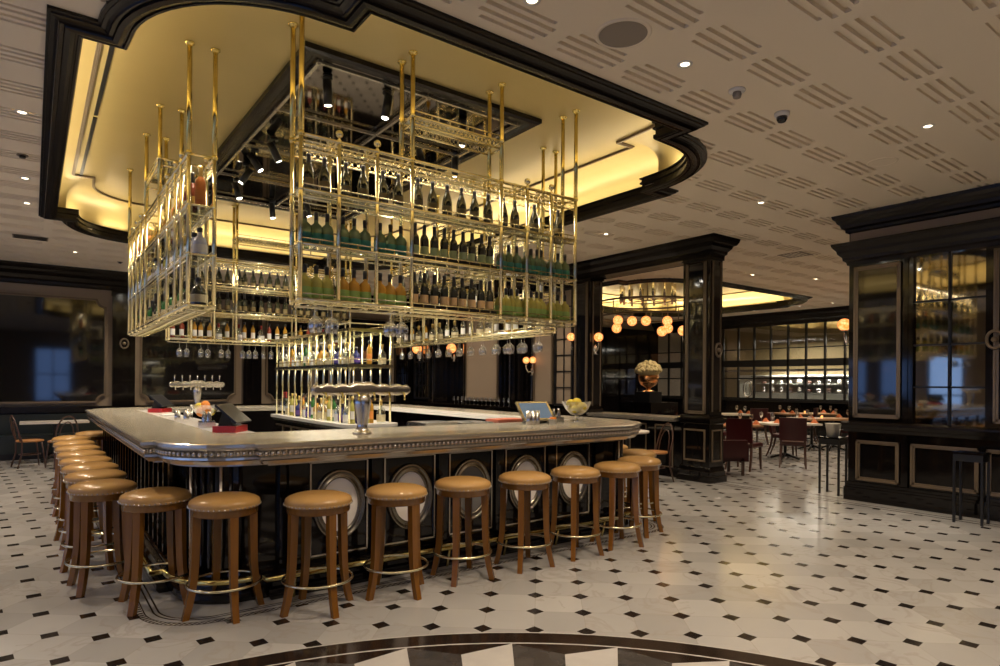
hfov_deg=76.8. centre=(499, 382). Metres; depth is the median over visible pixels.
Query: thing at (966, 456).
side table
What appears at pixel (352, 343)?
bottle
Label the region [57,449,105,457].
seat cushion
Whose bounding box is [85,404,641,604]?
bar counter
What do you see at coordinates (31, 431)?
banquette
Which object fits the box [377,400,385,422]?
bottle
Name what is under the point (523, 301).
bottle
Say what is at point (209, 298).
bottle
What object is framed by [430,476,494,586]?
bar stool
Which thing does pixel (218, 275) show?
bottle
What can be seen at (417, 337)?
bottle
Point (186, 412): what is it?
steel cup
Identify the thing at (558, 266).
bottle
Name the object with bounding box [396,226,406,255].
bottle
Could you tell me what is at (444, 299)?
bottle
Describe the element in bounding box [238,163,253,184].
track spotlight
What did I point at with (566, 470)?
seat cushion
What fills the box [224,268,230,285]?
bottle
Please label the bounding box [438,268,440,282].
bottle
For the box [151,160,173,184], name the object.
shelf
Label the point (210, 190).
track spotlight
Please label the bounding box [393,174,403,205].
bottle
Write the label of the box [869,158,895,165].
grille
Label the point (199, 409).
orange
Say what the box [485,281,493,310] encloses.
bottle
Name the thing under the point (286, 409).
bottle
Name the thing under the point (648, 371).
urn
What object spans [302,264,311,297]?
bottle
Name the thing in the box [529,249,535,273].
bottle
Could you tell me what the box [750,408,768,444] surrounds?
dining chair
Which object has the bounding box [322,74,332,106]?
track spotlight
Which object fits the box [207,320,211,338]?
bottle
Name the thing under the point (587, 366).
wall column
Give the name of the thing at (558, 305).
bottle
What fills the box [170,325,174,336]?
bottle
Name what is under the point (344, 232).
bottle
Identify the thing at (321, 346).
bottle
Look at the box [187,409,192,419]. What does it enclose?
steel cup
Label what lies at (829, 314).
wall
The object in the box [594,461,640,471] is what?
seat cushion
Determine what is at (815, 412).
dining chair
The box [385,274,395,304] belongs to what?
bottle
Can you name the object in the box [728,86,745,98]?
smoke detector
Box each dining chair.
[724,418,762,471]
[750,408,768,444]
[766,412,796,455]
[779,417,806,468]
[807,408,818,443]
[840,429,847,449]
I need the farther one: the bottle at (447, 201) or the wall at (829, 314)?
the wall at (829, 314)
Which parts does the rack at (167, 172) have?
post, post, post, post, post, post, post, shelf rail, shelf rail, shelf rail, shelf rail, post, post, post, post, post, post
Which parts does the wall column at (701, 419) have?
crown, pedestal moulding, panel moulding, panel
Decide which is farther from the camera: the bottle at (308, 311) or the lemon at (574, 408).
the bottle at (308, 311)
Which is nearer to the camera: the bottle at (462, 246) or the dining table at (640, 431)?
the bottle at (462, 246)
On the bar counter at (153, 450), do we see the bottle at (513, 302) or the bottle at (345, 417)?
the bottle at (345, 417)
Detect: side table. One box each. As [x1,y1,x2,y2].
[818,436,847,495]
[952,450,990,526]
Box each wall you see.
[0,260,680,414]
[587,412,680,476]
[652,306,969,436]
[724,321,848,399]
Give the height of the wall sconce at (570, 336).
0.400 m
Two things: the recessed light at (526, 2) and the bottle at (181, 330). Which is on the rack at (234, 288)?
the bottle at (181, 330)
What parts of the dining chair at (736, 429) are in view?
backrest, leg, seat, leg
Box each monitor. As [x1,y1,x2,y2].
[149,394,173,406]
[215,403,250,423]
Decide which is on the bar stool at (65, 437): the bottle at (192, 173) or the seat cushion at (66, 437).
the seat cushion at (66, 437)
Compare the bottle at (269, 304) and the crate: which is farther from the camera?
the bottle at (269, 304)
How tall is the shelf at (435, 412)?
0.040 m
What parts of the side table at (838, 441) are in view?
leg, leg, leg, leg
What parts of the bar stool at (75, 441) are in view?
leg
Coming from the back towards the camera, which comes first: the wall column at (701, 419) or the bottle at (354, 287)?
the wall column at (701, 419)
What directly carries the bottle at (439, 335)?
on the rack at (525, 332)
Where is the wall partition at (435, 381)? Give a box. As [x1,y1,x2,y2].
[407,233,740,415]
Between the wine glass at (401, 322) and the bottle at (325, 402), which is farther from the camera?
the bottle at (325, 402)
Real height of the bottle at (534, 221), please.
0.300 m
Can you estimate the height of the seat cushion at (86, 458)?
0.077 m
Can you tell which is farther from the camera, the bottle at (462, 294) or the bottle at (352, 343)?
the bottle at (352, 343)
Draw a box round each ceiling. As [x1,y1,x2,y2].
[0,0,999,322]
[75,5,652,235]
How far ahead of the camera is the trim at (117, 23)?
4.57 m
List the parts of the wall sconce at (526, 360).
globe, globe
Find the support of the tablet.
on the bar counter at (153, 450)
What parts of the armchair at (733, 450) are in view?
leg, seat, backrest, leg, armrest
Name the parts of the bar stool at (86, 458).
leg, leg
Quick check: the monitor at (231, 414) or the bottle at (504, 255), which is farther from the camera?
the bottle at (504, 255)
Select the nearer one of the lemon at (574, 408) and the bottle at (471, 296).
the bottle at (471, 296)
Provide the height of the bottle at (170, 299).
0.298 m
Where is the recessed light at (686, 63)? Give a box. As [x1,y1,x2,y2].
[677,60,692,67]
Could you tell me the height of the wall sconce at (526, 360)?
0.390 m
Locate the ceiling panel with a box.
[209,58,515,214]
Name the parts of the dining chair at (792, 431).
leg, seat, backrest, leg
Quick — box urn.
[635,360,661,391]
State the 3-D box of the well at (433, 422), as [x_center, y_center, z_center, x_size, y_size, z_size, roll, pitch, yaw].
[-0.682,0.539,6.345,0.370,0.288,0.380,0,0,-37]
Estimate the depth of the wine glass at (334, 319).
5.05 m
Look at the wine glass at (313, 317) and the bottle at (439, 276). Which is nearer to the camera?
the wine glass at (313, 317)
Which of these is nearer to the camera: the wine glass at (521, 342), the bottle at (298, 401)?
the wine glass at (521, 342)
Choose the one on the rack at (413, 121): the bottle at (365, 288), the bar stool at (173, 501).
the bottle at (365, 288)
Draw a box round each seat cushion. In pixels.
[51,435,90,440]
[53,439,95,446]
[55,444,100,451]
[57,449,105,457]
[59,455,111,464]
[61,461,118,472]
[64,469,126,481]
[68,478,136,493]
[75,430,102,435]
[119,486,190,503]
[188,491,259,509]
[284,489,351,507]
[366,482,426,497]
[435,476,490,489]
[499,470,550,482]
[551,465,599,476]
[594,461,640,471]
[617,455,660,464]
[623,449,655,456]
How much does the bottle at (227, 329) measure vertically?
0.304 m
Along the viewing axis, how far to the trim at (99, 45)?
7.65 m
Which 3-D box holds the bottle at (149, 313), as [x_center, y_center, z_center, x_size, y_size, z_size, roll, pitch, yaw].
[-4.087,-0.814,7.423,0.115,0.298,0.115,0,0,-21]
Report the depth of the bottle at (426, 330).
9.92 m
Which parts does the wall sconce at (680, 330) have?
globe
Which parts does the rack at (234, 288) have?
post, post, post, post, post, post, post, shelf rail, shelf rail, shelf rail, shelf rail, post, post, post, post, post, post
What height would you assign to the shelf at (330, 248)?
0.009 m
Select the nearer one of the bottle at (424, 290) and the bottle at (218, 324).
the bottle at (424, 290)
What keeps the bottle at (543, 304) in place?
on the rack at (413, 121)
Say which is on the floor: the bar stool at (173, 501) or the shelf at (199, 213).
the bar stool at (173, 501)
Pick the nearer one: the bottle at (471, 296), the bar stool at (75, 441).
the bottle at (471, 296)
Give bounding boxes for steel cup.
[174,409,179,420]
[183,410,188,420]
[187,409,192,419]
[526,411,531,424]
[530,410,535,424]
[535,410,539,423]
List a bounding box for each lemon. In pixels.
[567,399,574,407]
[570,405,579,412]
[573,398,580,405]
[578,402,586,409]
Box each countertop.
[87,404,639,450]
[271,414,397,427]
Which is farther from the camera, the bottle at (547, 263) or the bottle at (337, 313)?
the bottle at (337, 313)
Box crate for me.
[486,418,522,422]
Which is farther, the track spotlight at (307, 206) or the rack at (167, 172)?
the track spotlight at (307, 206)
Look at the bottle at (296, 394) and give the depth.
8.60 m
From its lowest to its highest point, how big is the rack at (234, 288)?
2.239 m
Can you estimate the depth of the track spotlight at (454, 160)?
7.75 m
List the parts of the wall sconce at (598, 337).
plate, globe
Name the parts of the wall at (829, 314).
cornice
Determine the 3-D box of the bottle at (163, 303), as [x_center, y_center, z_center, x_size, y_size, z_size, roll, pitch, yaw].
[-3.532,-0.810,6.689,0.115,0.298,0.115,0,0,-33]
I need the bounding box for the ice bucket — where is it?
[825,423,840,436]
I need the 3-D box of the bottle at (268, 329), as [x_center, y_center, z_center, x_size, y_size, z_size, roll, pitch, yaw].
[-3.794,-0.815,10.378,0.068,0.304,0.069,0,0,-21]
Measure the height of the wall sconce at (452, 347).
0.440 m
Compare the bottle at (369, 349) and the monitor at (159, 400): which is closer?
the bottle at (369, 349)
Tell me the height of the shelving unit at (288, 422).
2.186 m
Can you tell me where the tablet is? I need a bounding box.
[515,402,554,422]
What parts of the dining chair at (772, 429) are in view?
leg, backrest, leg, seat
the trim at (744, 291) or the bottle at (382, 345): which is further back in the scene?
the trim at (744, 291)
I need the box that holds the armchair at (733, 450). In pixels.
[723,440,748,475]
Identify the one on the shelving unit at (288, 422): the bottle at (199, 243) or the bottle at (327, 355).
the bottle at (327, 355)
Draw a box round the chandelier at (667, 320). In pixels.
[602,282,682,335]
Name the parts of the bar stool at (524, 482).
leg, leg, nail trim, leg, leg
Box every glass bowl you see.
[190,405,217,420]
[561,401,591,420]
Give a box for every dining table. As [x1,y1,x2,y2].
[19,419,88,462]
[626,430,648,448]
[722,413,749,439]
[723,423,763,463]
[752,421,822,459]
[774,412,837,439]
[786,417,847,450]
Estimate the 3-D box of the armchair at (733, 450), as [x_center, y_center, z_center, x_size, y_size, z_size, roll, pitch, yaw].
[3.737,1.257,10.738,0.760,0.600,0.660,0,0,-7]
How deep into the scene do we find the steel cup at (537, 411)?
6.38 m
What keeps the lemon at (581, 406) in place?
in the glass bowl at (565, 404)
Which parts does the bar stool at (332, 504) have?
leg, leg, nail trim, leg, leg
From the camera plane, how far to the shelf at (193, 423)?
6.58 m
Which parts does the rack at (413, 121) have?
post, post, post, post, post, post, post, post, shelf rail, shelf rail, shelf rail, shelf rail, post, post, post, post, post, post, post, post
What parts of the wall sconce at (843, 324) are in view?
globe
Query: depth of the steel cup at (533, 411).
6.32 m
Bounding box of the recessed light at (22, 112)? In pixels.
[14,109,29,114]
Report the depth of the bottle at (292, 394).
8.70 m
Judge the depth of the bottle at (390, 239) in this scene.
5.31 m
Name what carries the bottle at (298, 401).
on the bar counter at (153, 450)
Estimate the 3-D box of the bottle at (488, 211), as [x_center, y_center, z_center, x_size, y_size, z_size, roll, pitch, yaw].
[-0.113,-1.627,5.956,0.092,0.300,0.093,0,0,-1]
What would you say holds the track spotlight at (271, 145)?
attached to the ceiling panel
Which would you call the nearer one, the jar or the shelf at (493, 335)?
the jar
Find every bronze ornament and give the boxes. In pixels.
[119,338,128,348]
[715,343,722,356]
[985,329,999,349]
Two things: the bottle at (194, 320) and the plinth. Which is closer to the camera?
the bottle at (194, 320)
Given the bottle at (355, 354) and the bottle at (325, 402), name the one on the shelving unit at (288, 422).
the bottle at (355, 354)
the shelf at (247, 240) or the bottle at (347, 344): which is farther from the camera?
the shelf at (247, 240)
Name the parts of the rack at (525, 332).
post, post, post, post, post, post, post, shelf rail, shelf rail, shelf rail, shelf rail, post, post, post, post, post, post, post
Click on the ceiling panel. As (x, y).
(357, 101)
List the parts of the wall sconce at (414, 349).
globe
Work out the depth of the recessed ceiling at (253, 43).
6.20 m
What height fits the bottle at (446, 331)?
0.304 m
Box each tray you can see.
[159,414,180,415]
[198,420,215,427]
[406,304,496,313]
[414,254,496,267]
[545,417,563,422]
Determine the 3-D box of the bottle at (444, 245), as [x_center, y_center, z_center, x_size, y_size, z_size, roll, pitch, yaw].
[-0.500,-1.225,5.671,0.078,0.321,0.079,0,0,12]
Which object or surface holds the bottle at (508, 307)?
on the rack at (413, 121)
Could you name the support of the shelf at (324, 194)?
attached to the rack at (413, 121)
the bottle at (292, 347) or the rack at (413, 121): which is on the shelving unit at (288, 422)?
the bottle at (292, 347)
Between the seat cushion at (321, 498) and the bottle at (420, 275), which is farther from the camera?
the bottle at (420, 275)
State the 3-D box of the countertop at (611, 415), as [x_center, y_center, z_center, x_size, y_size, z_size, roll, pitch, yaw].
[2.434,0.595,11.083,0.580,0.065,2.000,0,0,-37]
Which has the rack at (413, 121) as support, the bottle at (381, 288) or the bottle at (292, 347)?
the bottle at (381, 288)
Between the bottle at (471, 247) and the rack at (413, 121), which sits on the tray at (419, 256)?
the bottle at (471, 247)
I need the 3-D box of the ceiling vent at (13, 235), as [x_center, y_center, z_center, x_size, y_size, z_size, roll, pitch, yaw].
[-7.525,-2.321,10.119,0.460,0.006,0.320,0,0,-37]
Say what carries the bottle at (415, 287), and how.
on the shelf at (414, 305)
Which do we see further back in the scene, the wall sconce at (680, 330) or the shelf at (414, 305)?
the wall sconce at (680, 330)
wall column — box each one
[568,260,605,416]
[667,233,726,483]
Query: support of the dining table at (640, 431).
on the floor
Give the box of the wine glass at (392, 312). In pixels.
[383,312,396,336]
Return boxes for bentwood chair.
[9,415,44,468]
[45,415,78,469]
[651,423,673,481]
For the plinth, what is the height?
1.360 m
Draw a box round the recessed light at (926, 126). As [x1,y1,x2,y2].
[920,124,935,128]
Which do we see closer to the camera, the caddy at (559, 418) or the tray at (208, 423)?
the tray at (208, 423)
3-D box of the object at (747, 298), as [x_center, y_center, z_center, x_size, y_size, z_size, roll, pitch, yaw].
[4.495,-2.498,17.264,7.060,0.480,5.700,0,0,-37]
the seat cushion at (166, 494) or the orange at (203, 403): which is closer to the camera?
the seat cushion at (166, 494)
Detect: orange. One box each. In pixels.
[196,407,204,416]
[201,401,209,406]
[202,405,211,413]
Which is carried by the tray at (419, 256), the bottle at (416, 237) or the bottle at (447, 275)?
the bottle at (416, 237)
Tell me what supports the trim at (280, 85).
attached to the recessed ceiling at (253, 43)
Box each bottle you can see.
[143,299,148,320]
[147,301,153,321]
[148,227,151,238]
[148,229,154,246]
[148,269,154,282]
[152,293,156,319]
[156,294,163,317]
[161,301,164,314]
[162,249,170,271]
[169,284,172,297]
[169,287,172,310]
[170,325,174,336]
[172,278,178,305]
[179,323,183,337]
[183,284,185,304]
[190,267,195,303]
[190,277,205,304]
[191,172,194,202]
[191,232,196,252]
[192,227,207,254]
[193,319,196,337]
[195,165,205,204]
[198,320,202,338]
[201,268,203,283]
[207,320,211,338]
[208,266,211,284]
[208,291,211,304]
[216,267,221,285]
[216,291,221,311]
[216,323,221,338]
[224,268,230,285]
[225,292,229,312]
[225,321,229,339]
[238,269,241,286]
[238,293,241,312]
[242,270,247,287]
[242,294,246,313]
[242,322,246,339]
[250,270,255,288]
[250,294,255,313]
[251,323,254,340]
[258,271,263,288]
[258,325,263,340]
[259,295,263,314]
[266,272,272,289]
[267,296,271,315]
[267,324,270,340]
[275,273,280,290]
[275,296,279,315]
[275,324,278,338]
[280,392,283,413]
[283,274,287,291]
[283,297,287,316]
[283,325,286,337]
[283,392,287,414]
[285,396,289,414]
[290,346,293,366]
[290,393,293,414]
[293,394,297,415]
[296,400,299,415]
[298,304,302,317]
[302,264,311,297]
[302,394,304,409]
[302,397,306,416]
[303,153,314,188]
[303,210,311,241]
[303,344,307,365]
[305,401,310,417]
[306,304,310,317]
[310,346,314,364]
[310,395,314,417]
[311,212,322,243]
[311,265,322,298]
[313,398,320,418]
[317,345,322,364]
[317,398,324,419]
[318,157,329,191]
[321,305,325,318]
[321,345,328,364]
[321,398,326,419]
[322,214,333,245]
[322,266,333,299]
[325,344,330,364]
[326,396,330,420]
[332,396,336,420]
[334,347,338,363]
[334,399,338,421]
[335,307,339,319]
[336,216,348,247]
[338,343,346,363]
[338,403,346,422]
[340,268,348,300]
[341,162,351,195]
[342,307,346,320]
[343,342,351,363]
[343,400,347,422]
[348,342,353,362]
[349,218,360,248]
[349,270,359,301]
[350,397,354,423]
[352,347,360,363]
[357,165,368,198]
[360,220,370,250]
[360,271,370,302]
[367,341,371,363]
[369,396,373,422]
[374,223,385,252]
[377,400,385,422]
[378,273,385,303]
[378,344,385,364]
[379,170,388,202]
[385,224,395,253]
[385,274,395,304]
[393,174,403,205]
[395,275,405,305]
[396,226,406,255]
[413,272,418,302]
[414,178,422,209]
[414,223,418,254]
[416,326,421,340]
[418,271,421,287]
[420,225,428,255]
[420,273,428,304]
[425,322,427,339]
[426,269,429,284]
[427,181,437,212]
[429,324,435,339]
[430,226,438,257]
[430,274,438,305]
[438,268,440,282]
[438,323,442,338]
[440,228,448,258]
[440,275,448,306]
[442,185,451,214]
[444,270,449,280]
[445,319,448,335]
[449,230,457,260]
[449,277,457,307]
[451,321,457,337]
[456,188,465,217]
[458,278,466,308]
[459,231,466,261]
[467,279,475,308]
[468,233,475,262]
[469,191,478,220]
[476,319,483,334]
[477,234,485,264]
[477,280,484,309]
[483,194,492,222]
[485,236,493,265]
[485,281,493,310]
[485,323,490,334]
[494,288,504,314]
[494,324,498,330]
[496,253,506,269]
[498,198,507,225]
[504,288,511,314]
[506,245,513,270]
[506,320,510,331]
[509,289,515,314]
[510,200,518,227]
[513,246,521,271]
[513,321,517,331]
[515,289,522,315]
[522,248,530,272]
[522,290,530,316]
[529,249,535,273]
[529,291,535,316]
[530,204,538,231]
[535,249,541,274]
[535,291,541,317]
[539,292,545,317]
[540,250,546,274]
[546,261,554,276]
[546,293,555,318]
[553,210,561,236]
[555,253,562,277]
[555,294,561,319]
[562,254,569,278]
[562,295,569,319]
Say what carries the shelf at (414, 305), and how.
on the rack at (413, 121)
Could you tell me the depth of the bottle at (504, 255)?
6.02 m
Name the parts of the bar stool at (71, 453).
leg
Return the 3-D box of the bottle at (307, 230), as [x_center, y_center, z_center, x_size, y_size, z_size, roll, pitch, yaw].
[-1.521,-1.208,4.923,0.105,0.271,0.105,0,0,-32]
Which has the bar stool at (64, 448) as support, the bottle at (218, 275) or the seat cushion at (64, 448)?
the seat cushion at (64, 448)
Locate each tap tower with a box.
[169,375,224,404]
[310,382,409,434]
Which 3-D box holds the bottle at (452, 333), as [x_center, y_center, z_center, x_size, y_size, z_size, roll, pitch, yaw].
[-0.661,-0.774,9.260,0.103,0.266,0.103,0,0,-17]
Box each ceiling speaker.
[594,18,651,48]
[866,157,898,166]
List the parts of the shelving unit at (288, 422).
post, post, post, post, post, post, post, post, post, post, shelf rail, shelf rail, post, post, post, post, post, post, post, post, post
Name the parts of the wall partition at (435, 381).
panel moulding, panel moulding, panel, panel moulding, panel moulding, panel moulding, panel, panel moulding, beam moulding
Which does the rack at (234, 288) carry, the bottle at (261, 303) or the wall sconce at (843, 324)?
the bottle at (261, 303)
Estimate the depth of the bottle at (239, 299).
10.07 m
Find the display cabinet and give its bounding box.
[831,183,999,521]
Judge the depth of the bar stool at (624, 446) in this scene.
7.73 m
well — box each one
[407,420,457,425]
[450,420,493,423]
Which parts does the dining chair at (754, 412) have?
backrest, leg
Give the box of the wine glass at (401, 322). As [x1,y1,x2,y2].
[395,313,408,337]
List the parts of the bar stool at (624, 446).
leg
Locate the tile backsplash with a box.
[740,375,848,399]
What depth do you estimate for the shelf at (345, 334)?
7.99 m
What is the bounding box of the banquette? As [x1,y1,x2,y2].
[0,413,102,460]
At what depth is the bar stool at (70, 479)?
5.07 m
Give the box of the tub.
[549,417,556,423]
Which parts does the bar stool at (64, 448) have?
leg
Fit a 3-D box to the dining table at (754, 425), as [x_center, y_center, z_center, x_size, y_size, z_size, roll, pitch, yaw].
[4.468,1.185,12.346,1.000,0.746,0.800,0,0,-7]
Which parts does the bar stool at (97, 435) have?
leg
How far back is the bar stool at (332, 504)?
4.12 m
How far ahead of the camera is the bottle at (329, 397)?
7.61 m
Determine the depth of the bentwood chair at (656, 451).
9.87 m
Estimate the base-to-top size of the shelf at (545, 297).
0.009 m
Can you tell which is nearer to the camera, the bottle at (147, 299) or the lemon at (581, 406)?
the lemon at (581, 406)
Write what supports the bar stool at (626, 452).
on the floor
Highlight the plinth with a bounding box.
[619,392,677,415]
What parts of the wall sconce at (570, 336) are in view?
globe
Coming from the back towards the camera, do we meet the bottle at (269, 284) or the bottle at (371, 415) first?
the bottle at (269, 284)
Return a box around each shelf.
[134,205,211,270]
[134,255,210,301]
[134,306,209,332]
[139,410,254,433]
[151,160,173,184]
[202,286,334,297]
[207,313,345,322]
[235,238,288,246]
[287,331,376,341]
[294,245,568,282]
[295,191,571,243]
[295,301,563,323]
[311,367,357,368]
[374,406,520,418]
[398,296,548,319]
[402,331,549,344]
[404,118,497,146]
[406,261,546,294]
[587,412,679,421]
[751,376,848,393]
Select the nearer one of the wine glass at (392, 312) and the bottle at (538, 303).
the wine glass at (392, 312)
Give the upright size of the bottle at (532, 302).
0.277 m
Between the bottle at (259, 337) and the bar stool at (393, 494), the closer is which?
the bar stool at (393, 494)
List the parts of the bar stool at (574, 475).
leg, leg, nail trim, leg, leg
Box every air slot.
[80,117,96,177]
[94,46,114,115]
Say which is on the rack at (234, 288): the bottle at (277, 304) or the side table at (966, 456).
the bottle at (277, 304)
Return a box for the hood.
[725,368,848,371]
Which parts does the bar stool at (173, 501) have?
leg, leg, nail trim, leg, leg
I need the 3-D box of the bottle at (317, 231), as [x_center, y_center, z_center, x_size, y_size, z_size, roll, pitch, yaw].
[-1.448,-1.207,4.974,0.105,0.271,0.105,0,0,-15]
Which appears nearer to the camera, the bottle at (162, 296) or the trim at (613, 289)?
the bottle at (162, 296)
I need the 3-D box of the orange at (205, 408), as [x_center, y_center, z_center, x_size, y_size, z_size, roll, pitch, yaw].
[-2.957,0.271,6.368,0.095,0.095,0.095,0,0,-37]
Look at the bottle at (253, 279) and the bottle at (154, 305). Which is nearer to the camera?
the bottle at (154, 305)
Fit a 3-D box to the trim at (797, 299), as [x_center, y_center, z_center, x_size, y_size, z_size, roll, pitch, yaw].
[4.493,-2.252,17.264,7.160,0.172,5.800,0,0,-37]
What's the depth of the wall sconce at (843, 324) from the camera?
8.64 m
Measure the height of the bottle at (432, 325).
0.266 m
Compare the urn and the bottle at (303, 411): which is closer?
the bottle at (303, 411)
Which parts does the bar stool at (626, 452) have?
leg, leg, leg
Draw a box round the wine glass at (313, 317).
[308,306,322,332]
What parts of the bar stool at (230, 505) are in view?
leg, leg, nail trim, leg, leg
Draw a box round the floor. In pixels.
[0,429,999,665]
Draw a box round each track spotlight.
[209,189,211,205]
[232,179,241,199]
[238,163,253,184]
[247,149,262,171]
[267,138,281,161]
[269,201,275,218]
[304,199,311,216]
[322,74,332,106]
[381,89,392,119]
[418,168,424,188]
[451,156,457,176]
[458,120,466,146]
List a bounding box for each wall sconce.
[412,346,421,360]
[447,344,455,361]
[523,357,535,375]
[567,333,573,353]
[593,333,602,354]
[678,326,682,341]
[837,318,848,347]
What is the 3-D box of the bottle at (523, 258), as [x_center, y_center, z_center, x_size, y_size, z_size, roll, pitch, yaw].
[0.258,-1.195,6.234,0.105,0.271,0.105,0,0,-8]
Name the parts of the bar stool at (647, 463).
leg, leg, leg, nail trim, leg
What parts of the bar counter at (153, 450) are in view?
panel trim, foot rail, moulding, panel trim, panel trim, panel trim, panel trim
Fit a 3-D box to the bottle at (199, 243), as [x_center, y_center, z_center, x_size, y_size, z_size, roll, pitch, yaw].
[-2.567,-1.202,5.398,0.122,0.245,0.122,0,0,-21]
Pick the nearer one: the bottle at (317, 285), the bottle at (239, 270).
the bottle at (317, 285)
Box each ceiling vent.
[12,234,47,241]
[777,251,812,257]
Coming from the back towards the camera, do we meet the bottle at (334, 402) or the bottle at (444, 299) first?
the bottle at (334, 402)
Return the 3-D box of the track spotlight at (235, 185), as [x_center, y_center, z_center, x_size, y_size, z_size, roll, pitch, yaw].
[-3.678,-2.697,8.834,0.145,0.265,0.088,0,0,2]
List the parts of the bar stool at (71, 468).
leg, leg, leg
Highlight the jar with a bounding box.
[207,412,211,421]
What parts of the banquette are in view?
seat, backrest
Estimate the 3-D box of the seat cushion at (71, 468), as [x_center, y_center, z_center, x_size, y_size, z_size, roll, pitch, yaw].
[-3.687,0.759,5.686,0.438,0.077,0.438,0,0,-3]
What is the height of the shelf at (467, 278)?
0.009 m
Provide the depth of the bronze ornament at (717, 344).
9.82 m
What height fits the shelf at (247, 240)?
0.008 m
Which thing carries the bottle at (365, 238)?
on the rack at (413, 121)
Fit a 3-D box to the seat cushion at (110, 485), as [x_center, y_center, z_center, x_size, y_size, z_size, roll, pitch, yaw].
[-2.948,0.765,4.690,0.438,0.077,0.438,0,0,1]
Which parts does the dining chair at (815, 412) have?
backrest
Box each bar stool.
[50,435,91,493]
[50,439,95,503]
[52,444,100,516]
[53,455,112,540]
[54,449,106,523]
[58,461,119,556]
[59,469,127,572]
[64,478,137,597]
[75,430,102,447]
[115,486,192,616]
[181,491,264,624]
[279,489,353,618]
[363,482,428,600]
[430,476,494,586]
[494,470,554,573]
[546,465,603,561]
[590,461,643,550]
[615,455,662,537]
[623,444,627,501]
[623,449,655,520]
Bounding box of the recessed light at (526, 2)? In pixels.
[523,0,540,5]
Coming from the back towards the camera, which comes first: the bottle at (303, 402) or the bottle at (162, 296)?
the bottle at (303, 402)
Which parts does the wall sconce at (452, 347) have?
globe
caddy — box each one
[198,411,215,427]
[545,409,563,422]
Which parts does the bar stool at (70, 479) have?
leg, nail trim, leg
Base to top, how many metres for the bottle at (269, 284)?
0.309 m
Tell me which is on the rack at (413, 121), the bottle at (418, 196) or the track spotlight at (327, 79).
the bottle at (418, 196)
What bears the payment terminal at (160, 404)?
on the bar counter at (153, 450)
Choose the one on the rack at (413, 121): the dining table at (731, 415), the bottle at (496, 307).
the bottle at (496, 307)
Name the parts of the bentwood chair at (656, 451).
seat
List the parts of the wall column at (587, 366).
crown, panel moulding, panel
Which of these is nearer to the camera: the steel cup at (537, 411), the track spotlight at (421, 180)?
the steel cup at (537, 411)
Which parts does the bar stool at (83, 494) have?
leg, leg, nail trim, leg, leg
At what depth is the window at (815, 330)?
22.33 m
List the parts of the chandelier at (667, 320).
globe, globe, globe, globe, frame, globe, globe, globe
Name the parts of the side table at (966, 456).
leg, leg, leg, leg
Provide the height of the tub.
0.072 m
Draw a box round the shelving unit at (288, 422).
[271,322,397,431]
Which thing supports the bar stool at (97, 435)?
on the floor
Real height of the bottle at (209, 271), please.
0.309 m
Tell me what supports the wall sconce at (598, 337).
attached to the wall column at (587, 366)
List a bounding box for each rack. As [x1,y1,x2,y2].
[127,40,220,336]
[165,191,351,348]
[288,15,579,327]
[389,146,558,347]
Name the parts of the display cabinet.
panel, panel moulding, panel moulding, cornice, cornice, panel moulding, panel moulding, panel moulding, panel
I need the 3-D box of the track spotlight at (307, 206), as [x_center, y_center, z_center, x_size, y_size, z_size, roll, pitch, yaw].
[-2.967,-2.692,9.739,0.090,0.265,0.143,0,0,29]
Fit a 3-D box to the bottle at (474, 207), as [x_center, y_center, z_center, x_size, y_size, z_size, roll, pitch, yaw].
[-0.238,-1.628,5.871,0.092,0.300,0.093,0,0,4]
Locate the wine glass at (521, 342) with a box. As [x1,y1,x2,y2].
[516,342,525,353]
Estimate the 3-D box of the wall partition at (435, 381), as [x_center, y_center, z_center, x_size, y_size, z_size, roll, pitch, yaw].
[0.475,-0.367,13.734,0.700,3.800,10.080,0,0,-37]
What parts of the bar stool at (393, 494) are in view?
leg, leg, nail trim, leg, leg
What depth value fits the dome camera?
5.25 m
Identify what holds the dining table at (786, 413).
on the floor
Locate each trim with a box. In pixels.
[38,0,707,269]
[58,39,683,260]
[72,42,654,236]
[195,40,541,220]
[205,632,822,665]
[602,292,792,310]
[603,278,812,316]
[603,282,746,298]
[603,291,752,299]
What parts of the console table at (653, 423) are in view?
panel moulding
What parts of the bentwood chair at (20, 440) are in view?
seat, leg, leg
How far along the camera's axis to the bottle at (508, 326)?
8.19 m
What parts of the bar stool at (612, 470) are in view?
leg, leg, nail trim, leg, leg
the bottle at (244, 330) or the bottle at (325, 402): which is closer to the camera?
the bottle at (325, 402)
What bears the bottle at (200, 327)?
on the rack at (234, 288)
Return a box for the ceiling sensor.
[16,153,28,158]
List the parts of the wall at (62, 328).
panel, panel moulding, panel, panel moulding, chair rail, cornice, panel, panel moulding, panel, panel moulding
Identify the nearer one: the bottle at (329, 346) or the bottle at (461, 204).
the bottle at (461, 204)
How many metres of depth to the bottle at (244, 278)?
10.11 m
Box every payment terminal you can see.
[148,394,173,412]
[212,403,250,432]
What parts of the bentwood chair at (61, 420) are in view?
leg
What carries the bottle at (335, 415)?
on the bar counter at (153, 450)
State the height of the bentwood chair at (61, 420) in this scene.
0.916 m
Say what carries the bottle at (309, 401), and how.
on the bar counter at (153, 450)
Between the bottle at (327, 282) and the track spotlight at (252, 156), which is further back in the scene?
the track spotlight at (252, 156)
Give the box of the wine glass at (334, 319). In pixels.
[324,307,338,333]
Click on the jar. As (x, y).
(209, 418)
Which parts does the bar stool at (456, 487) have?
leg, leg, nail trim, leg, leg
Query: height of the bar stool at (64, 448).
0.783 m
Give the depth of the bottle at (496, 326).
8.41 m
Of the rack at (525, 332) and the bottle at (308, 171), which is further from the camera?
the rack at (525, 332)

